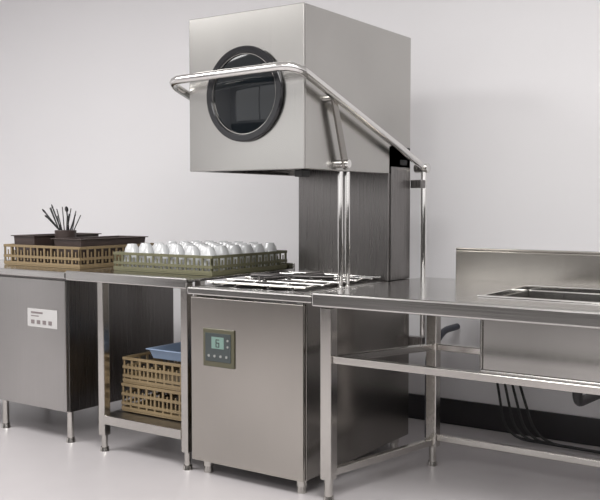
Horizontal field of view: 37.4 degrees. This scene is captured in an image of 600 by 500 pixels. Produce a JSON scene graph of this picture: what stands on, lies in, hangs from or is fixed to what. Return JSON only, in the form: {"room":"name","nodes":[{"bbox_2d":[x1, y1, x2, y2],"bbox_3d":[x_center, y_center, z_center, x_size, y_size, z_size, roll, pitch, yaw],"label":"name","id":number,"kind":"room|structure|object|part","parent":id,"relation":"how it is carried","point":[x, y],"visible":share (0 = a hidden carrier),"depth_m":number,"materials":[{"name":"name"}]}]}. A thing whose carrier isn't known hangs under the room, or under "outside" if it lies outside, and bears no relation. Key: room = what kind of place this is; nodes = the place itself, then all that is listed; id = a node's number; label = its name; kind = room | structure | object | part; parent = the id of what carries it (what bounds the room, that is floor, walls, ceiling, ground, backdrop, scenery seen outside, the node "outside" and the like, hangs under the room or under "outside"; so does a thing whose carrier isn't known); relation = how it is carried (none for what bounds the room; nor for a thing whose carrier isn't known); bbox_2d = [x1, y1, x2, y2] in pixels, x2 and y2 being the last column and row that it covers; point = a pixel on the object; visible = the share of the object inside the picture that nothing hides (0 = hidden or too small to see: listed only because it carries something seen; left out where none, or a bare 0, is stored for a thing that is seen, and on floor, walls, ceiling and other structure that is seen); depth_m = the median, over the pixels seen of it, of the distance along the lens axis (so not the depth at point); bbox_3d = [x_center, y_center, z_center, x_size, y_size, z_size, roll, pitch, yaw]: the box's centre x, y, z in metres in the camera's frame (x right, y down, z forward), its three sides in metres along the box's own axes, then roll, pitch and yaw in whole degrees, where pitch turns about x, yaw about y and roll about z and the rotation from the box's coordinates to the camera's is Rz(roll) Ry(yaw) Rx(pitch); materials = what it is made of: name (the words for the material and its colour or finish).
{"room":"commercial kitchen","nodes":[
{"label":"commercial kitchen","id":0,"kind":"room"},
{"bbox_2d":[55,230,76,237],"bbox_3d":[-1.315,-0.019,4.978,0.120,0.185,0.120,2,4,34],"label":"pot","id":1,"kind":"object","parent":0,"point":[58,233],"depth_m":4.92,"materials":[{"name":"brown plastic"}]},
{"bbox_2d":[0,0,599,418],"bbox_3d":[0.063,-0.613,5.448,9.400,3.100,0.100,2,4,34],"label":"wall","id":2,"kind":"structure","parent":0,"point":[505,94],"depth_m":5.48,"materials":[{"name":"paint"}]},
{"bbox_2d":[424,323,459,437],"bbox_3d":[0.757,0.687,4.723,0.036,0.556,0.368,2,4,34],"label":"hose","id":3,"kind":"object","parent":2,"relation":"attached to","point":[453,327],"visible":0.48,"depth_m":4.70,"materials":[{"name":"grey"}]},
{"bbox_2d":[408,393,599,446],"bbox_3d":[0.029,0.868,5.477,9.200,0.140,0.020,2,4,34],"label":"baseboard","id":4,"kind":"structure","parent":2,"relation":"attached to","point":[553,426],"depth_m":4.72,"materials":[{"name":"black"}]},
{"bbox_2d":[0,391,599,499],"bbox_3d":[-1.853,1.133,2.728,9.400,0.100,6.900,2,4,34],"label":"floor","id":5,"kind":"structure","parent":0,"point":[37,462],"depth_m":4.04,"materials":[{"name":"plastic"}]},
{"bbox_2d":[0,258,173,442],"bbox_3d":[-1.401,0.516,5.129,1.128,0.880,0.856,2,4,34],"label":"base cabinet","id":6,"kind":"object","parent":5,"relation":"on","point":[49,321],"visible":0.67,"depth_m":4.64,"materials":[{"name":"metal"}]},
{"bbox_3d":[-1.632,0.473,4.796,1.098,0.670,0.019,2,4,34],"label":"door panel","id":7,"kind":"part","parent":6,"relation":"part of","materials":[{"name":"metal"}]},
{"bbox_2d":[0,258,112,278],"bbox_3d":[-1.401,0.093,5.106,1.128,0.034,0.856,2,4,34],"label":"countertop","id":8,"kind":"structure","parent":6,"relation":"on","point":[18,270],"depth_m":4.62,"materials":[{"name":"metal"}]},
{"bbox_2d":[3,243,153,268],"bbox_3d":[-1.245,0.020,5.054,0.624,0.115,0.584,2,4,34],"label":"dish rack","id":9,"kind":"object","parent":8,"relation":"on","point":[12,254],"visible":0.56,"depth_m":4.79,"materials":[{"name":"beige plastic"}]},
{"bbox_2d":[11,233,101,262],"bbox_3d":[-1.407,-0.015,5.151,0.200,0.155,0.500,2,4,34],"label":"bin","id":10,"kind":"object","parent":9,"relation":"in","point":[28,239],"visible":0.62,"depth_m":4.97,"materials":[{"name":"brown plastic"}]},
{"bbox_2d":[42,204,80,237],"bbox_3d":[-1.365,-0.093,4.999,0.282,0.330,0.160,2,4,34],"label":"utensil holder","id":11,"kind":"object","parent":9,"relation":"on","point":[59,233],"visible":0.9,"depth_m":4.94,"materials":[{"name":"black"}]},
{"bbox_2d":[51,235,147,264],"bbox_3d":[-1.110,0.001,4.949,0.238,0.145,0.508,2,4,34],"label":"bin","id":12,"kind":"object","parent":9,"relation":"in","point":[118,239],"visible":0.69,"depth_m":4.80,"materials":[{"name":"brown plastic"}]},
{"bbox_2d":[66,262,294,470],"bbox_3d":[-0.599,0.529,4.591,0.799,0.910,0.871,2,4,34],"label":"table","id":13,"kind":"object","parent":5,"relation":"on","point":[182,429],"visible":0.59,"depth_m":4.25,"materials":[{"name":"metal"}]},
{"bbox_2d":[108,409,180,428],"bbox_3d":[-0.539,0.820,4.542,0.579,0.025,0.760,2,4,34],"label":"shelf","id":14,"kind":"object","parent":13,"relation":"attached to","point":[118,418],"depth_m":4.27,"materials":[{"name":"metal"}]},
{"bbox_2d":[121,382,180,420],"bbox_3d":[-0.546,0.732,4.518,0.504,0.140,0.504,2,4,34],"label":"dish rack","id":15,"kind":"object","parent":13,"relation":"on","point":[168,406],"visible":0.29,"depth_m":4.37,"materials":[{"name":"beige plastic"}]},
{"bbox_2d":[122,351,180,390],"bbox_3d":[-0.540,0.595,4.512,0.504,0.130,0.504,2,4,34],"label":"dish rack","id":16,"kind":"object","parent":15,"relation":"on","point":[169,378],"visible":0.33,"depth_m":4.37,"materials":[{"name":"beige plastic"}]},
{"bbox_2d":[146,342,180,361],"bbox_3d":[-0.489,0.506,4.466,0.354,0.050,0.454,2,4,34],"label":"tray","id":17,"kind":"object","parent":16,"relation":"on","point":[172,351],"visible":0.37,"depth_m":4.36,"materials":[{"name":"blue plastic"}]},
{"bbox_2d":[113,250,286,275],"bbox_3d":[-0.514,0.053,4.632,0.659,0.095,0.619,2,4,34],"label":"glass rack","id":18,"kind":"object","parent":13,"relation":"on","point":[279,260],"visible":0.82,"depth_m":4.40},
{"bbox_2d":[124,240,277,270],"bbox_3d":[-0.514,0.026,4.631,0.606,0.128,0.582,2,4,34],"label":"cups","id":19,"kind":"object","parent":18,"relation":"in","point":[194,247],"visible":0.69,"depth_m":4.47,"materials":[{"name":"white ceramic"}]},
{"bbox_2d":[169,2,430,493],"bbox_3d":[0.020,-0.013,4.173,0.740,2.036,1.178,2,4,34],"label":"dishwasher","id":20,"kind":"object","parent":5,"relation":"on","point":[320,97],"visible":0.99,"depth_m":3.89,"materials":[{"name":"metal"}]},
{"bbox_3d":[-0.358,0.433,3.908,0.176,0.170,0.008,2,4,34],"label":"control frame","id":21,"kind":"part","parent":20,"relation":"part of","materials":[{"name":"green"}]},
{"bbox_3d":[-0.238,-0.662,3.760,0.368,0.368,0.020,2,4,34],"label":"porthole glass","id":22,"kind":"part","parent":20,"relation":"part of","materials":[{"name":"black glass"}]},
{"bbox_3d":[-0.234,0.587,3.848,0.611,0.742,0.020,2,4,34],"label":"panel","id":23,"kind":"part","parent":20,"relation":"part of","materials":[{"name":"metal"}]},
{"bbox_3d":[-0.037,0.169,4.116,0.360,0.116,0.210,-1,3,-12],"label":"wash arm","id":24,"kind":"part","parent":20,"relation":"part of","materials":[{"name":"metal"}]},
{"bbox_3d":[0.020,-0.575,4.143,0.727,0.407,1.178,2,4,34],"label":"lift handle","id":25,"kind":"part","parent":20,"relation":"part of","materials":[{"name":"silver metal"}]},
{"bbox_2d":[189,2,410,176],"bbox_3d":[0.028,-0.681,4.159,0.619,0.700,0.940,2,4,34],"label":"hood","id":26,"kind":"object","parent":20,"relation":"attached to","point":[279,123],"depth_m":3.81,"materials":[{"name":"metal"}]},
{"bbox_3d":[0.487,-0.129,4.314,0.006,0.546,0.195,2,4,34],"label":"column trim","id":27,"kind":"part","parent":20,"relation":"part of","materials":[{"name":"metal"}]},
{"bbox_3d":[0.617,0.011,4.437,0.032,0.858,0.032,2,4,34],"label":"post","id":28,"kind":"part","parent":20,"relation":"part of","materials":[{"name":"silver metal"}]},
{"bbox_2d":[312,247,599,499],"bbox_3d":[1.347,0.536,3.529,2.250,1.008,1.323,2,4,34],"label":"table","id":29,"kind":"object","parent":5,"relation":"on","point":[538,311],"visible":1,"depth_m":3.60,"materials":[{"name":"metal"}]},
{"bbox_3d":[0.370,0.906,3.904,0.669,0.030,0.030,-3,4,-44],"label":"rail","id":30,"kind":"part","parent":29,"relation":"part of","materials":[{"name":"metal"}]},
{"bbox_3d":[0.370,0.449,3.880,0.669,0.055,0.030,-3,4,-44],"label":"rail","id":31,"kind":"part","parent":29,"relation":"part of","materials":[{"name":"metal"}]},
{"bbox_2d":[456,247,599,285],"bbox_3d":[1.633,0.101,3.774,2.080,0.164,0.045,2,4,34],"label":"backsplash","id":32,"kind":"structure","parent":29,"relation":"attached to","point":[492,264],"depth_m":4.13,"materials":[{"name":"metal"}]},
{"bbox_2d":[477,285,599,406],"bbox_3d":[1.255,0.426,3.769,0.640,0.522,1.022,2,4,34],"label":"sink","id":33,"kind":"object","parent":29,"relation":"in","point":[551,352],"depth_m":3.42,"materials":[{"name":"silver metal"}]},
{"bbox_2d":[496,383,599,453],"bbox_3d":[1.281,0.687,4.475,0.626,0.597,0.101,2,4,34],"label":"power cables","id":34,"kind":"object","parent":5,"relation":"on","point":[525,438],"visible":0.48,"depth_m":4.53,"materials":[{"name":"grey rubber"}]}
]}

